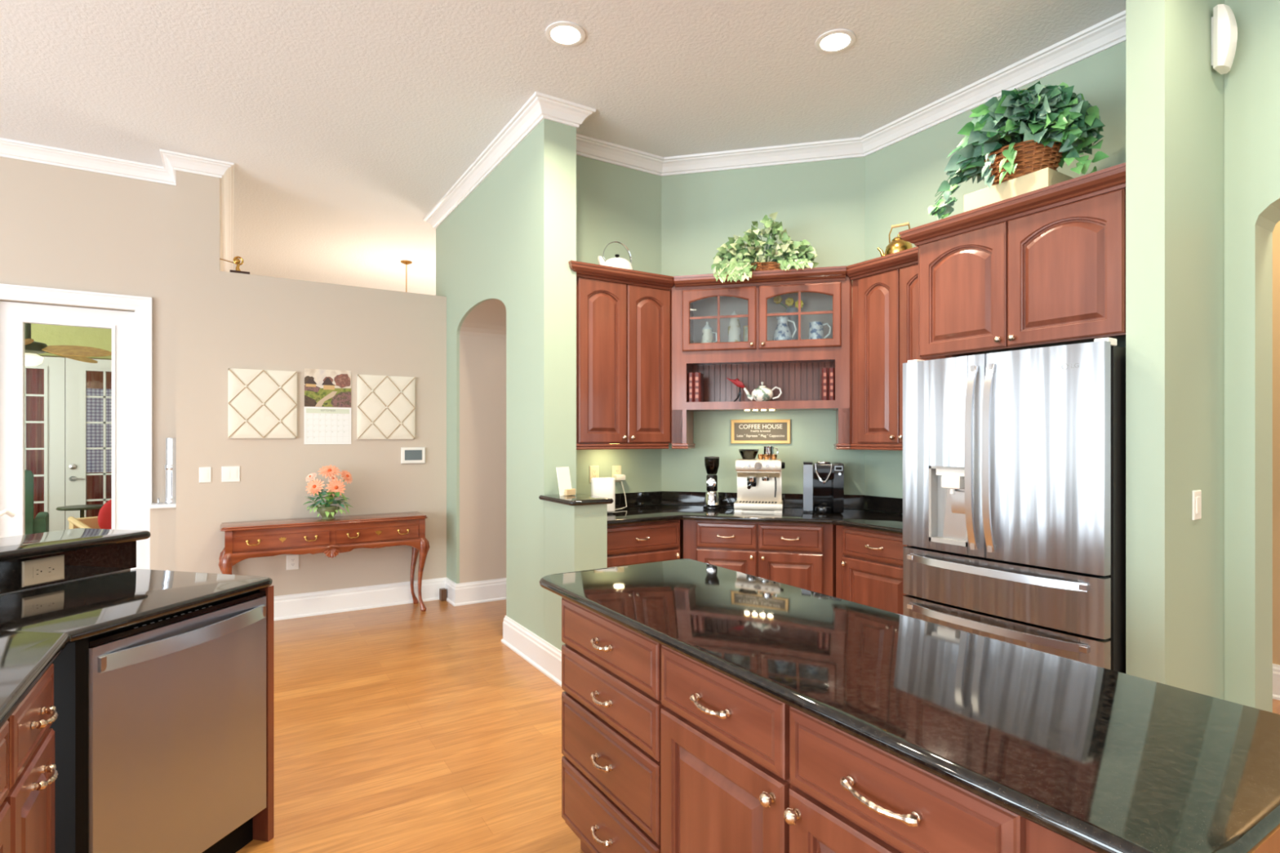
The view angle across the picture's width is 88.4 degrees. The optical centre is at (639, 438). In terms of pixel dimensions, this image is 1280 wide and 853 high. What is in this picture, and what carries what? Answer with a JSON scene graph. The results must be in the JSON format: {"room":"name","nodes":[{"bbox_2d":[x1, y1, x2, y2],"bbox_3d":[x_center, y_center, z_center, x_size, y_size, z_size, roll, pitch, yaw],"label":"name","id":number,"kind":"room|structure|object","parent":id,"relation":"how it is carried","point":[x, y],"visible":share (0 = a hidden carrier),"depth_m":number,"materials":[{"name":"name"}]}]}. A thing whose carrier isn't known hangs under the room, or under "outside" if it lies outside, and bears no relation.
{"room":"kitchen","nodes":[
{"label":"kitchen","id":0,"kind":"room"},
{"bbox_2d":[26,355,60,519],"bbox_3d":[-7.389,0.165,7.831,0.830,2.430,0.074,0,0,-32],"label":"curtain","id":1,"kind":"object","parent":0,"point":[34,377],"visible":0.08,"depth_m":7.90,"materials":[{"name":"fabric"}]},
{"bbox_2d":[31,323,111,359],"bbox_3d":[-6.939,-0.318,7.648,3.300,3.435,0.080,0,0,-32],"label":"wall","id":2,"kind":"structure","parent":0,"point":[50,335],"depth_m":7.76,"materials":[{"name":"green paint"}]},
{"bbox_2d":[86,358,111,517],"bbox_3d":[-6.587,0.165,8.387,0.920,2.430,0.076,0,0,-32],"label":"curtain","id":3,"kind":"object","parent":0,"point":[95,380],"visible":0.03,"depth_m":8.24,"materials":[{"name":"fabric"}]},
{"bbox_2d":[0,156,223,502],"bbox_3d":[-6.749,-0.318,5.667,5.330,3.435,4.444,0,0,-32],"label":"wall","id":4,"kind":"structure","parent":0,"point":[61,228],"depth_m":4.80,"materials":[{"name":"beige paint"}]},
{"bbox_2d":[25,356,65,531],"bbox_3d":[-7.058,0.230,7.429,0.858,2.340,0.057,0,0,-32],"label":"door","id":5,"kind":"structure","parent":4,"relation":"in","point":[54,395],"depth_m":7.59,"materials":[{"name":"white paint"}]},
{"bbox_2d":[0,301,134,569],"bbox_3d":[-4.132,0.225,4.752,0.776,2.350,0.055,0,0,-32],"label":"door","id":6,"kind":"structure","parent":4,"relation":"in","point":[14,316],"depth_m":4.65,"materials":[{"name":"white paint"}]},
{"bbox_2d":[0,283,152,569],"bbox_3d":[-4.129,0.171,4.747,0.990,2.459,0.175,0,0,-32],"label":"trim","id":7,"kind":"structure","parent":4,"relation":"attached to","point":[143,306],"depth_m":4.91,"materials":[{"name":"white paint"}]},
{"bbox_2d":[65,357,111,529],"bbox_3d":[-6.323,0.230,7.864,0.836,2.340,0.095,0,0,-32],"label":"door","id":8,"kind":"structure","parent":4,"relation":"in","point":[76,448],"depth_m":7.70,"materials":[{"name":"white paint"}]},
{"bbox_2d":[86,388,111,472],"bbox_3d":[-6.763,-0.100,8.159,0.340,1.040,0.018,0,0,-32],"label":"sheer panel","id":9,"kind":"object","parent":8,"relation":"hanging from","point":[95,406],"visible":0.63,"depth_m":8.17,"materials":[{"name":"fabric"}]},
{"bbox_2d":[0,137,234,271],"bbox_3d":[-6.506,-1.985,5.496,5.282,0.100,4.792,0,0,-32],"label":"trim","id":10,"kind":"structure","parent":4,"relation":"attached to","point":[172,162],"depth_m":4.79,"materials":[{"name":"white paint"}]},
{"bbox_2d":[149,502,176,508],"bbox_3d":[-3.558,0.499,4.921,0.166,0.029,0.195,0,0,-32],"label":"trim","id":11,"kind":"structure","parent":4,"relation":"attached to","point":[153,505],"depth_m":4.84,"materials":[{"name":"white paint"}]},
{"bbox_2d":[164,437,176,503],"bbox_3d":[-3.518,0.239,4.942,0.092,0.490,0.092,0,0,-32],"label":"canister","id":12,"kind":"object","parent":11,"relation":"on","point":[170,467],"visible":0.81,"depth_m":4.91,"materials":[{"name":"white"}]},
{"bbox_2d":[150,507,176,571],"bbox_3d":[-3.565,0.958,4.934,0.165,0.885,0.165,0,0,-32],"label":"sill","id":13,"kind":"structure","parent":4,"relation":"attached to","point":[162,521],"depth_m":4.86,"materials":[{"name":"beige paint"}]},
{"bbox_2d":[176,170,446,596],"bbox_3d":[-2.618,-0.318,5.411,1.944,3.435,0.355,0,0,-32],"label":"wall","id":14,"kind":"structure","parent":0,"point":[225,320],"depth_m":5.14,"materials":[{"name":"beige paint"}]},
{"bbox_2d":[199,466,211,483],"bbox_3d":[-3.197,0.268,4.835,0.075,0.114,0.009,0,0,-32],"label":"light switch","id":15,"kind":"object","parent":14,"relation":"attached to","point":[205,473],"visible":1,"depth_m":4.83,"materials":[{"name":"white plastic"}]},
{"bbox_2d":[221,466,239,482],"bbox_3d":[-3.061,0.267,4.920,0.118,0.118,0.009,0,0,-32],"label":"light switch","id":16,"kind":"object","parent":14,"relation":"attached to","point":[228,473],"visible":1,"depth_m":4.92,"materials":[{"name":"white plastic"}]},
{"bbox_2d":[219,256,249,274],"bbox_3d":[-3.095,-1.320,5.023,0.197,0.150,0.080,0,0,-32],"label":"brass ornament","id":17,"kind":"object","parent":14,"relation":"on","point":[236,260],"visible":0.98,"depth_m":5.02,"materials":[{"name":"gold metal"}]},
{"bbox_2d":[227,368,297,438],"bbox_3d":[-2.874,-0.263,5.018,0.457,0.522,0.040,0,0,-32],"label":"memo board","id":18,"kind":"object","parent":14,"relation":"attached to","point":[262,403],"visible":1,"depth_m":5.00,"materials":[{"name":"beige fabric"}]},
{"bbox_2d":[286,555,298,569],"bbox_3d":[-2.712,0.967,5.138,0.088,0.114,0.008,0,0,-32],"label":"wall outlet","id":19,"kind":"object","parent":14,"relation":"attached to","point":[292,561],"visible":0.96,"depth_m":5.13,"materials":[{"name":"white plastic"}]},
{"bbox_2d":[303,368,351,444],"bbox_3d":[-2.500,-0.253,5.271,0.344,0.598,0.006,0,0,-32],"label":"wall calendar","id":20,"kind":"object","parent":14,"relation":"attached to","point":[322,388],"visible":1,"depth_m":5.26,"materials":[{"name":"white paper"}]},
{"bbox_2d":[304,368,351,407],"bbox_3d":[-2.500,-0.403,5.271,0.340,0.298,0.005,0,0,-32],"label":"picture","id":21,"kind":"object","parent":20,"relation":"on","point":[322,388],"depth_m":5.27,"materials":[{"name":"multicoloured paper"}]},
{"bbox_2d":[356,374,415,439],"bbox_3d":[-2.115,-0.260,5.491,0.458,0.529,0.040,0,0,-32],"label":"memo board","id":22,"kind":"object","parent":14,"relation":"attached to","point":[385,404],"visible":1,"depth_m":5.47,"materials":[{"name":"beige fabric"}]},
{"bbox_2d":[400,447,425,463],"bbox_3d":[-1.936,0.144,5.612,0.200,0.138,0.024,0,0,-32],"label":"thermostat","id":23,"kind":"object","parent":14,"relation":"attached to","point":[408,455],"visible":1,"depth_m":5.60,"materials":[{"name":"white plastic"}]},
{"bbox_2d":[435,119,607,650],"bbox_3d":[-0.678,-0.318,5.130,1.050,3.435,2.883,0,0,-32],"label":"wall","id":24,"kind":"structure","parent":0,"point":[494,245],"depth_m":4.51,"materials":[{"name":"green paint"}]},
{"bbox_2d":[273,577,506,621],"bbox_3d":[-2.051,1.309,5.440,3.088,0.182,0.348,0,0,-23],"label":"baseboard","id":25,"kind":"structure","parent":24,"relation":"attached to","point":[342,600],"depth_m":5.47,"materials":[{"name":"white paint"}]},
{"bbox_2d":[501,615,561,686],"bbox_3d":[-0.207,1.309,4.346,1.078,0.182,1.111,0,0,-32],"label":"baseboard","id":26,"kind":"structure","parent":24,"relation":"attached to","point":[543,655],"depth_m":4.07,"materials":[{"name":"white paint"}]},
{"bbox_2d":[538,493,613,506],"bbox_3d":[-0.374,0.355,3.844,0.277,0.030,0.442,0,0,-32],"label":"ledge","id":27,"kind":"object","parent":24,"relation":"on","point":[579,499],"visible":0.98,"depth_m":3.72,"materials":[{"name":"black stone"}]},
{"bbox_2d":[555,466,575,496],"bbox_3d":[-0.442,0.255,3.925,0.056,0.170,0.109,0,0,38],"label":"photo card","id":28,"kind":"object","parent":27,"relation":"on","point":[562,473],"visible":1,"depth_m":3.92,"materials":[{"name":"white paper"}]},
{"bbox_2d":[614,491,902,513],"bbox_3d":[0.793,0.436,4.375,2.672,0.097,0.638,0,0,14],"label":"backsplash","id":29,"kind":"structure","parent":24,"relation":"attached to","point":[891,504],"depth_m":4.66,"materials":[{"name":"black stone"}]},
{"bbox_2d":[423,10,1125,229],"bbox_3d":[0.154,-1.985,4.341,5.448,0.100,1.552,0,0,26],"label":"trim","id":30,"kind":"structure","parent":24,"relation":"attached to","point":[1109,33],"depth_m":4.31,"materials":[{"name":"white paint"}]},
{"bbox_2d":[547,120,576,494],"bbox_3d":[-1.131,-0.318,5.092,0.192,3.435,2.469,0,0,-32],"label":"wall column","id":31,"kind":"structure","parent":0,"point":[562,138],"depth_m":4.04,"materials":[{"name":"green paint"}]},
{"bbox_2d":[0,0,1125,295],"bbox_3d":[-0.904,-2.085,3.913,13.400,0.100,16.400,0,0,-32],"label":"ceiling","id":32,"kind":"structure","parent":0,"point":[342,125],"depth_m":3.75,"materials":[{"name":"white paint"}]},
{"bbox_2d":[545,21,585,46],"bbox_3d":[-0.374,-2.030,3.306,0.200,0.009,0.200,0,0,-32],"label":"recessed light","id":33,"kind":"object","parent":32,"relation":"in","point":[563,33],"visible":1,"depth_m":3.29,"materials":[{"name":"white paint"}]},
{"bbox_2d":[814,29,855,53],"bbox_3d":[0.999,-2.030,3.366,0.200,0.009,0.200,0,0,-32],"label":"recessed light","id":34,"kind":"object","parent":32,"relation":"in","point":[835,41],"visible":1,"depth_m":3.36,"materials":[{"name":"white plastic"}]},
{"bbox_2d":[576,155,661,494],"bbox_3d":[-0.238,-0.318,4.705,0.911,3.435,0.160,0,0,-32],"label":"wall","id":35,"kind":"structure","parent":0,"point":[615,202],"depth_m":4.67,"materials":[{"name":"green paint"}]},
{"bbox_2d":[589,465,599,482],"bbox_3d":[-0.316,0.247,4.556,0.072,0.116,0.008,0,0,-32],"label":"wall outlet","id":36,"kind":"object","parent":35,"relation":"attached to","point":[593,470],"visible":0.83,"depth_m":4.55,"materials":[{"name":"beige plastic"}]},
{"bbox_2d":[612,465,625,482],"bbox_3d":[-0.149,0.250,4.635,0.081,0.116,0.050,0,0,-32],"label":"wall outlet","id":37,"kind":"object","parent":35,"relation":"attached to","point":[616,469],"visible":0.98,"depth_m":4.64,"materials":[{"name":"beige plastic"}]},
{"bbox_2d":[568,260,674,449],"bbox_3d":[-0.192,-0.511,4.406,0.786,1.163,0.388,0,0,-32],"label":"upper cabinet","id":38,"kind":"object","parent":35,"relation":"attached to","point":[623,315],"visible":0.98,"depth_m":4.29,"materials":[{"name":"brown wood"}]},
{"bbox_2d":[597,241,633,270],"bbox_3d":[-0.154,-1.208,4.439,0.220,0.244,0.220,0,0,13],"label":"kettle","id":39,"kind":"object","parent":38,"relation":"on","point":[616,262],"visible":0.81,"depth_m":4.36,"materials":[{"name":"white ceramic"}]},
{"bbox_2d":[235,599,1279,852],"bbox_3d":[-0.904,1.450,3.913,13.400,0.100,16.400,0,0,-32],"label":"floor","id":40,"kind":"structure","parent":0,"point":[403,728],"depth_m":3.09,"materials":[{"name":"brown wood"}]},
{"bbox_2d":[0,720,10,852],"bbox_3d":[-1.330,0.958,0.900,0.653,0.884,0.533,0,0,-32],"label":"base cabinet","id":41,"kind":"object","parent":40,"relation":"on","point":[5,808],"visible":0.97,"depth_m":1.24,"materials":[{"name":"brown wood"}]},
{"bbox_2d":[0,509,15,517],"bbox_3d":[-2.329,0.831,2.331,0.431,1.140,0.461,0,0,13],"label":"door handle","id":42,"kind":"object","parent":40,"relation":"on","point":[6,512],"visible":0.09,"depth_m":2.57,"materials":[{"name":"white plastic"}]},
{"bbox_2d":[3,663,57,852],"bbox_3d":[-1.579,0.958,1.300,0.653,0.884,0.405,0,0,-32],"label":"base cabinet","id":43,"kind":"object","parent":40,"relation":"on","point":[33,773],"visible":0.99,"depth_m":1.42,"materials":[{"name":"brown wood"}]},
{"bbox_2d":[25,470,48,534],"bbox_3d":[-6.269,0.850,6.330,0.840,1.100,0.720,0,0,-40],"label":"armchair","id":44,"kind":"object","parent":40,"relation":"on","point":[40,524],"visible":0.25,"depth_m":6.26,"materials":[{"name":"green fabric"}]},
{"bbox_2d":[0,528,151,595],"bbox_3d":[-2.153,0.874,1.944,0.365,1.052,1.210,0,0,13],"label":"countertop","id":45,"kind":"structure","parent":40,"relation":"on","point":[88,553],"depth_m":2.28,"materials":[{"name":"black stone"}]},
{"bbox_2d":[22,555,64,587],"bbox_3d":[-1.957,0.434,2.160,0.008,0.083,0.124,0,0,13],"label":"wall outlet","id":46,"kind":"object","parent":45,"relation":"attached to","point":[50,569],"visible":1,"depth_m":2.15,"materials":[{"name":"beige plastic"}]},
{"bbox_2d":[32,563,56,577],"bbox_3d":[-1.954,0.434,2.159,0.002,0.034,0.068,0,0,13],"label":"receptacle","id":47,"kind":"object","parent":46,"relation":"attached to","point":[39,570],"depth_m":2.16,"materials":[{"name":"beige plastic"}]},
{"bbox_2d":[55,504,103,517],"bbox_3d":[-5.885,1.058,6.938,0.420,0.685,0.420,0,0,-32],"label":"side table","id":48,"kind":"object","parent":40,"relation":"on","point":[82,508],"visible":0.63,"depth_m":6.85,"materials":[{"name":"wood"}]},
{"bbox_2d":[67,515,100,528],"bbox_3d":[-4.884,1.058,6.213,0.587,0.685,0.690,0,0,28],"label":"wicker chair","id":49,"kind":"object","parent":40,"relation":"on","point":[90,522],"visible":0.08,"depth_m":6.11,"materials":[{"name":"brown wicker"}]},
{"bbox_2d":[97,499,111,528],"bbox_3d":[-4.905,0.765,6.252,0.163,0.414,0.430,0,0,25],"label":"throw pillow","id":50,"kind":"object","parent":49,"relation":"on","point":[104,517],"visible":0.17,"depth_m":6.08,"materials":[{"name":"red fabric"}]},
{"bbox_2d":[48,589,266,852],"bbox_3d":[-1.620,0.959,2.035,0.632,0.883,0.624,0,0,13],"label":"dishwasher","id":51,"kind":"object","parent":40,"relation":"on","point":[159,727],"visible":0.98,"depth_m":1.91,"materials":[{"name":"silver metal"}]},
{"bbox_2d":[0,568,272,728],"bbox_3d":[-1.359,0.500,1.299,1.185,0.030,2.542,0,0,-32],"label":"countertop","id":52,"kind":"structure","parent":51,"relation":"on","point":[37,625],"depth_m":1.88,"materials":[{"name":"black stone"}]},
{"bbox_2d":[253,585,273,841],"bbox_3d":[-1.580,0.958,2.364,0.600,0.884,0.026,0,0,13],"label":"end panel","id":53,"kind":"object","parent":40,"relation":"on","point":[263,822],"visible":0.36,"depth_m":2.29,"materials":[{"name":"brown wood"}]},
{"bbox_2d":[218,511,429,611],"bbox_3d":[-2.406,1.012,5.103,1.453,0.776,0.373,0,0,-32],"label":"console table","id":54,"kind":"object","parent":40,"relation":"on","point":[243,540],"visible":0.94,"depth_m":4.97,"materials":[{"name":"brown wood"}]},
{"bbox_2d":[303,464,353,519],"bbox_3d":[-2.414,0.414,5.084,0.328,0.418,0.343,0,0,15],"label":"flower arrangement","id":55,"kind":"object","parent":54,"relation":"on","point":[327,512],"visible":1,"depth_m":5.05,"materials":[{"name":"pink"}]},
{"bbox_2d":[439,587,446,600],"bbox_3d":[-1.706,1.351,5.693,0.044,0.098,0.060,0,0,-32],"label":"block","id":56,"kind":"object","parent":40,"relation":"on","point":[442,592],"visible":1,"depth_m":5.67,"materials":[{"name":"brown wood"}]},
{"bbox_2d":[561,596,665,852],"bbox_3d":[0.128,0.958,2.110,0.633,0.884,0.603,0,0,-32],"label":"base cabinet","id":57,"kind":"object","parent":40,"relation":"on","point":[611,705],"visible":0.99,"depth_m":1.92,"materials":[{"name":"brown wood"}]},
{"bbox_2d":[539,558,1279,852],"bbox_3d":[0.406,0.500,1.702,0.682,0.030,1.890,0,0,-32],"label":"countertop","id":58,"kind":"structure","parent":57,"relation":"on","point":[1103,760],"depth_m":1.19,"materials":[{"name":"black stone"}]},
{"bbox_2d":[607,520,680,567],"bbox_3d":[-0.143,0.958,4.279,0.610,0.884,0.643,0,0,-32],"label":"base cabinet","id":59,"kind":"object","parent":40,"relation":"on","point":[633,544],"visible":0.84,"depth_m":4.04,"materials":[{"name":"brown wood"}]},
{"bbox_2d":[660,644,792,852],"bbox_3d":[0.408,0.958,1.659,0.633,0.884,0.456,0,0,-32],"label":"base cabinet","id":60,"kind":"object","parent":40,"relation":"on","point":[725,785],"visible":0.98,"depth_m":1.49,"materials":[{"name":"brown wood"}]},
{"bbox_2d":[680,520,835,597],"bbox_3d":[0.809,0.958,4.349,1.440,0.884,0.633,0,0,15],"label":"base cabinet","id":61,"kind":"object","parent":40,"relation":"on","point":[800,555],"visible":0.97,"depth_m":4.06,"materials":[{"name":"brown wood"}]},
{"bbox_2d":[607,491,902,534],"bbox_3d":[0.740,0.452,4.157,2.672,0.127,1.089,0,0,14],"label":"countertop","id":62,"kind":"structure","parent":61,"relation":"on","point":[880,513],"depth_m":4.28,"materials":[{"name":"black stone"}]},
{"bbox_2d":[591,477,614,514],"bbox_3d":[-0.238,0.368,4.234,0.156,0.232,0.070,0,0,-17],"label":"smart speaker","id":63,"kind":"object","parent":62,"relation":"on","point":[600,486],"visible":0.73,"depth_m":4.21},
{"bbox_2d":[702,456,720,510],"bbox_3d":[0.496,0.303,4.530,0.124,0.362,0.124,0,0,13],"label":"coffee grinder","id":64,"kind":"object","parent":62,"relation":"on","point":[712,501],"visible":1,"depth_m":4.49,"materials":[{"name":"black plastic"}]},
{"bbox_2d":[733,448,785,513],"bbox_3d":[0.802,0.278,4.398,0.326,0.414,0.327,0,0,13],"label":"espresso machine","id":65,"kind":"object","parent":62,"relation":"on","point":[759,482],"visible":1,"depth_m":4.35,"materials":[{"name":"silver metal"}]},
{"bbox_2d":[738,501,777,503],"bbox_3d":[0.782,0.422,4.360,0.243,0.002,0.100,0,0,13],"label":"grille","id":66,"kind":"object","parent":65,"relation":"attached to","point":[740,502],"depth_m":4.34,"materials":[{"name":"silver metal"}]},
{"bbox_2d":[733,500,782,513],"bbox_3d":[0.801,0.454,4.425,0.312,0.062,0.265,0,0,13],"label":"drip tray","id":67,"kind":"object","parent":65,"relation":"on","point":[752,506],"depth_m":4.31,"materials":[{"name":"silver metal"}]},
{"bbox_2d":[763,446,777,459],"bbox_3d":[0.879,0.097,4.455,0.091,0.085,0.074,0,0,-20],"label":"pitcher","id":68,"kind":"object","parent":65,"relation":"on","point":[766,450],"visible":0.62,"depth_m":4.42,"materials":[{"name":"silver metal"}]},
{"bbox_2d":[803,461,844,513],"bbox_3d":[1.216,0.319,4.376,0.254,0.332,0.277,0,0,13],"label":"pod coffee maker","id":69,"kind":"object","parent":62,"relation":"on","point":[823,481],"visible":1,"depth_m":4.32,"materials":[{"name":"black plastic"}]},
{"bbox_2d":[814,505,832,513],"bbox_3d":[1.205,0.466,4.315,0.113,0.038,0.140,0,0,13],"label":"drip tray","id":70,"kind":"object","parent":69,"relation":"on","point":[818,508],"depth_m":4.26,"materials":[{"name":"black plastic"}]},
{"bbox_2d":[835,524,911,614],"bbox_3d":[1.565,0.958,3.851,0.633,0.884,0.605,0,0,-32],"label":"base cabinet","id":71,"kind":"object","parent":40,"relation":"on","point":[869,562],"visible":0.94,"depth_m":3.73,"materials":[{"name":"brown wood"}]},
{"bbox_2d":[902,337,1125,673],"bbox_3d":[1.860,0.502,3.112,0.865,1.795,0.901,0,0,-32],"label":"refrigerator","id":72,"kind":"object","parent":40,"relation":"on","point":[1014,462],"visible":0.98,"depth_m":2.80,"materials":[{"name":"grey metal"}]},
{"bbox_2d":[782,706,1279,852],"bbox_3d":[0.688,0.958,1.210,0.633,0.884,0.600,0,0,-32],"label":"base cabinet","id":73,"kind":"object","parent":40,"relation":"on","point":[848,794],"visible":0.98,"depth_m":1.12,"materials":[{"name":"brown wood"}]},
{"bbox_2d":[661,156,864,509],"bbox_3d":[0.874,-0.318,4.763,1.499,3.435,0.169,0,0,14],"label":"wall","id":74,"kind":"structure","parent":0,"point":[821,203],"depth_m":4.68,"materials":[{"name":"green paint"}]},
{"bbox_2d":[730,419,790,444],"bbox_3d":[0.856,-0.049,4.675,0.416,0.172,0.018,0,0,14],"label":"coffee sign","id":75,"kind":"object","parent":74,"relation":"attached to","point":[742,431],"visible":1,"depth_m":4.67,"materials":[{"name":"brown wood"}]},
{"bbox_2d":[670,266,852,449],"bbox_3d":[0.810,-0.511,4.475,1.191,1.163,0.374,0,0,14],"label":"display cabinet","id":76,"kind":"object","parent":74,"relation":"attached to","point":[795,366],"visible":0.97,"depth_m":4.43,"materials":[{"name":"brown wood"}]},
{"bbox_2d":[688,372,693,402],"bbox_3d":[0.363,-0.348,4.564,0.038,0.205,0.146,0,0,14],"label":"book","id":77,"kind":"object","parent":76,"relation":"in","point":[691,375],"visible":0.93,"depth_m":4.50,"materials":[{"name":"red leather"}]},
{"bbox_2d":[693,372,702,402],"bbox_3d":[0.404,-0.348,4.548,0.046,0.205,0.146,0,0,14],"label":"book","id":78,"kind":"object","parent":76,"relation":"in","point":[698,376],"visible":0.94,"depth_m":4.48,"materials":[{"name":"red leather"}]},
{"bbox_2d":[701,320,717,342],"bbox_3d":[0.468,-0.725,4.566,0.100,0.180,0.100,0,0,-31],"label":"stein","id":79,"kind":"object","parent":76,"relation":"in","point":[707,331],"visible":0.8,"depth_m":4.54,"materials":[{"name":"ceramic"}]},
{"bbox_2d":[728,310,741,342],"bbox_3d":[0.652,-0.759,4.542,0.096,0.250,0.096,0,0,14],"label":"stein","id":80,"kind":"object","parent":76,"relation":"in","point":[734,327],"visible":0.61,"depth_m":4.51,"materials":[{"name":"white ceramic"}]},
{"bbox_2d":[726,377,744,401],"bbox_3d":[0.661,-0.334,4.549,0.128,0.178,0.046,0,0,14],"label":"bird ornament","id":81,"kind":"object","parent":76,"relation":"on","point":[739,384],"visible":0.86,"depth_m":4.54,"materials":[{"name":"red"}]},
{"bbox_2d":[743,382,782,401],"bbox_3d":[0.838,-0.317,4.497,0.225,0.143,0.147,0,0,-17],"label":"teapot","id":82,"kind":"object","parent":76,"relation":"on","point":[762,393],"visible":0.82,"depth_m":4.45,"materials":[{"name":"white ceramic"}]},
{"bbox_2d":[711,212,818,282],"bbox_3d":[0.828,-1.239,4.360,0.696,0.479,0.375,0,0,11],"label":"ivy","id":83,"kind":"object","parent":76,"relation":"on","point":[725,261],"visible":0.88,"depth_m":4.32,"materials":[{"name":"green plant"}]},
{"bbox_2d":[751,262,780,271],"bbox_3d":[0.848,-1.131,4.457,0.312,0.092,0.177,0,0,14],"label":"basket","id":84,"kind":"object","parent":76,"relation":"on","point":[765,266],"depth_m":4.38,"materials":[{"name":"brown wicker"}]},
{"bbox_2d":[772,316,796,340],"bbox_3d":[0.969,-0.727,4.457,0.141,0.185,0.132,0,0,-27],"label":"pitcher","id":85,"kind":"object","parent":76,"relation":"in","point":[782,332],"visible":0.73,"depth_m":4.42,"materials":[{"name":"ceramic"}]},
{"bbox_2d":[773,295,804,339],"bbox_3d":[1.025,-0.812,4.538,0.205,0.356,0.084,0,0,14],"label":"flower vase","id":86,"kind":"object","parent":76,"relation":"in","point":[777,300],"visible":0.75,"depth_m":4.50,"materials":[{"name":"grey"}]},
{"bbox_2d":[808,321,831,339],"bbox_3d":[1.198,-0.704,4.377,0.148,0.138,0.100,0,0,14],"label":"patterned mug","id":87,"kind":"object","parent":76,"relation":"in","point":[815,328],"visible":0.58,"depth_m":4.35,"materials":[{"name":"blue ceramic"}]},
{"bbox_2d":[821,368,827,399],"bbox_3d":[1.221,-0.353,4.353,0.036,0.215,0.146,0,0,14],"label":"book","id":88,"kind":"object","parent":76,"relation":"in","point":[824,371],"visible":0.95,"depth_m":4.29,"materials":[{"name":"red leather"}]},
{"bbox_2d":[827,367,834,399],"bbox_3d":[1.262,-0.353,4.343,0.036,0.215,0.146,0,0,14],"label":"book","id":89,"kind":"object","parent":76,"relation":"in","point":[831,371],"visible":0.97,"depth_m":4.28,"materials":[{"name":"red leather"}]},
{"bbox_2d":[864,41,1125,497],"bbox_3d":[2.086,-0.318,3.802,0.160,3.435,1.870,0,0,-32],"label":"wall","id":90,"kind":"structure","parent":0,"point":[904,178],"depth_m":4.12,"materials":[{"name":"green paint"}]},
{"bbox_2d":[845,246,927,450],"bbox_3d":[1.645,-0.511,3.996,0.380,1.163,0.690,0,0,-32],"label":"upper cabinet","id":91,"kind":"object","parent":90,"relation":"attached to","point":[885,288],"visible":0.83,"depth_m":4.00,"materials":[{"name":"brown wood"}]},
{"bbox_2d":[877,222,912,256],"bbox_3d":[1.583,-1.204,4.058,0.192,0.237,0.164,0,0,3],"label":"kettle","id":92,"kind":"object","parent":91,"relation":"on","point":[897,244],"visible":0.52,"depth_m":4.01,"materials":[{"name":"gold metal"}]},
{"bbox_2d":[898,162,1125,359],"bbox_3d":[1.940,-0.757,3.227,0.688,0.671,1.042,0,0,-32],"label":"upper cabinet","id":93,"kind":"object","parent":90,"relation":"attached to","point":[1044,267],"visible":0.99,"depth_m":2.98,"materials":[{"name":"brown wood"}]},
{"bbox_2d":[928,80,1109,219],"bbox_3d":[1.828,-1.409,3.171,0.524,0.551,0.735,0,0,-15],"label":"ivy plant","id":94,"kind":"object","parent":93,"relation":"on","point":[1038,126],"visible":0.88,"depth_m":3.05,"materials":[{"name":"green plant"}]},
{"bbox_2d":[964,167,1074,212],"bbox_3d":[1.831,-1.153,3.189,0.240,0.135,0.400,0,0,-32],"label":"storage box","id":95,"kind":"object","parent":93,"relation":"on","point":[1046,177],"visible":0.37,"depth_m":3.08,"materials":[{"name":"beige"}]},
{"bbox_2d":[983,139,1062,186],"bbox_3d":[1.849,-1.302,3.177,0.296,0.164,0.364,0,0,-32],"label":"basket","id":96,"kind":"object","parent":95,"relation":"on","point":[1033,157],"depth_m":3.06,"materials":[{"name":"brown wicker"}]},
{"bbox_2d":[1125,0,1224,699],"bbox_3d":[2.317,-0.318,2.769,0.860,3.435,0.127,0,0,-32],"label":"wall","id":97,"kind":"structure","parent":0,"point":[1175,95],"depth_m":2.58,"materials":[{"name":"green paint"}]},
{"bbox_2d":[1192,489,1201,519],"bbox_3d":[2.237,0.267,2.639,0.075,0.118,0.009,0,0,-32],"label":"light switch","id":98,"kind":"object","parent":97,"relation":"attached to","point":[1197,495],"visible":1,"depth_m":2.63,"materials":[{"name":"white plastic"}]},
{"bbox_2d":[1211,4,1237,74],"bbox_3d":[2.405,-1.645,2.703,0.104,0.250,0.078,0,0,-32],"label":"sensor","id":99,"kind":"object","parent":97,"relation":"attached to","point":[1224,24],"visible":1,"depth_m":2.68,"materials":[{"name":"white plastic"}]},
{"bbox_2d":[1224,0,1279,712],"bbox_3d":[3.966,-0.318,0.620,0.211,3.435,5.262,0,0,-32],"label":"wall","id":100,"kind":"structure","parent":0,"point":[1252,82],"depth_m":2.75,"materials":[{"name":"green paint"}]},
{"bbox_2d":[1272,220,1279,665],"bbox_3d":[3.532,-0.318,3.494,0.110,3.435,6.200,0,0,-32],"label":"wall","id":101,"kind":"structure","parent":0,"point":[1276,233],"depth_m":3.55,"materials":[{"name":"beige paint"}]},
{"bbox_2d":[1272,663,1279,700],"bbox_3d":[3.738,1.309,3.033,0.028,0.182,5.200,0,0,-32],"label":"baseboard","id":102,"kind":"structure","parent":101,"relation":"attached to","point":[1276,668],"depth_m":3.54,"materials":[{"name":"white paint"}]},
{"bbox_3d":[-6.413,-1.740,6.792,3.290,0.080,5.690,0,0,-32],"label":"ceiling","id":103,"kind":"structure","parent":0,"visible":0},
{"bbox_2d":[25,323,111,366],"bbox_3d":[-5.737,-1.190,6.137,1.333,1.019,1.282,0,0,-32],"label":"ceiling fan","id":104,"kind":"object","parent":103,"relation":"hanging from","point":[33,348],"visible":0.56,"depth_m":6.21,"materials":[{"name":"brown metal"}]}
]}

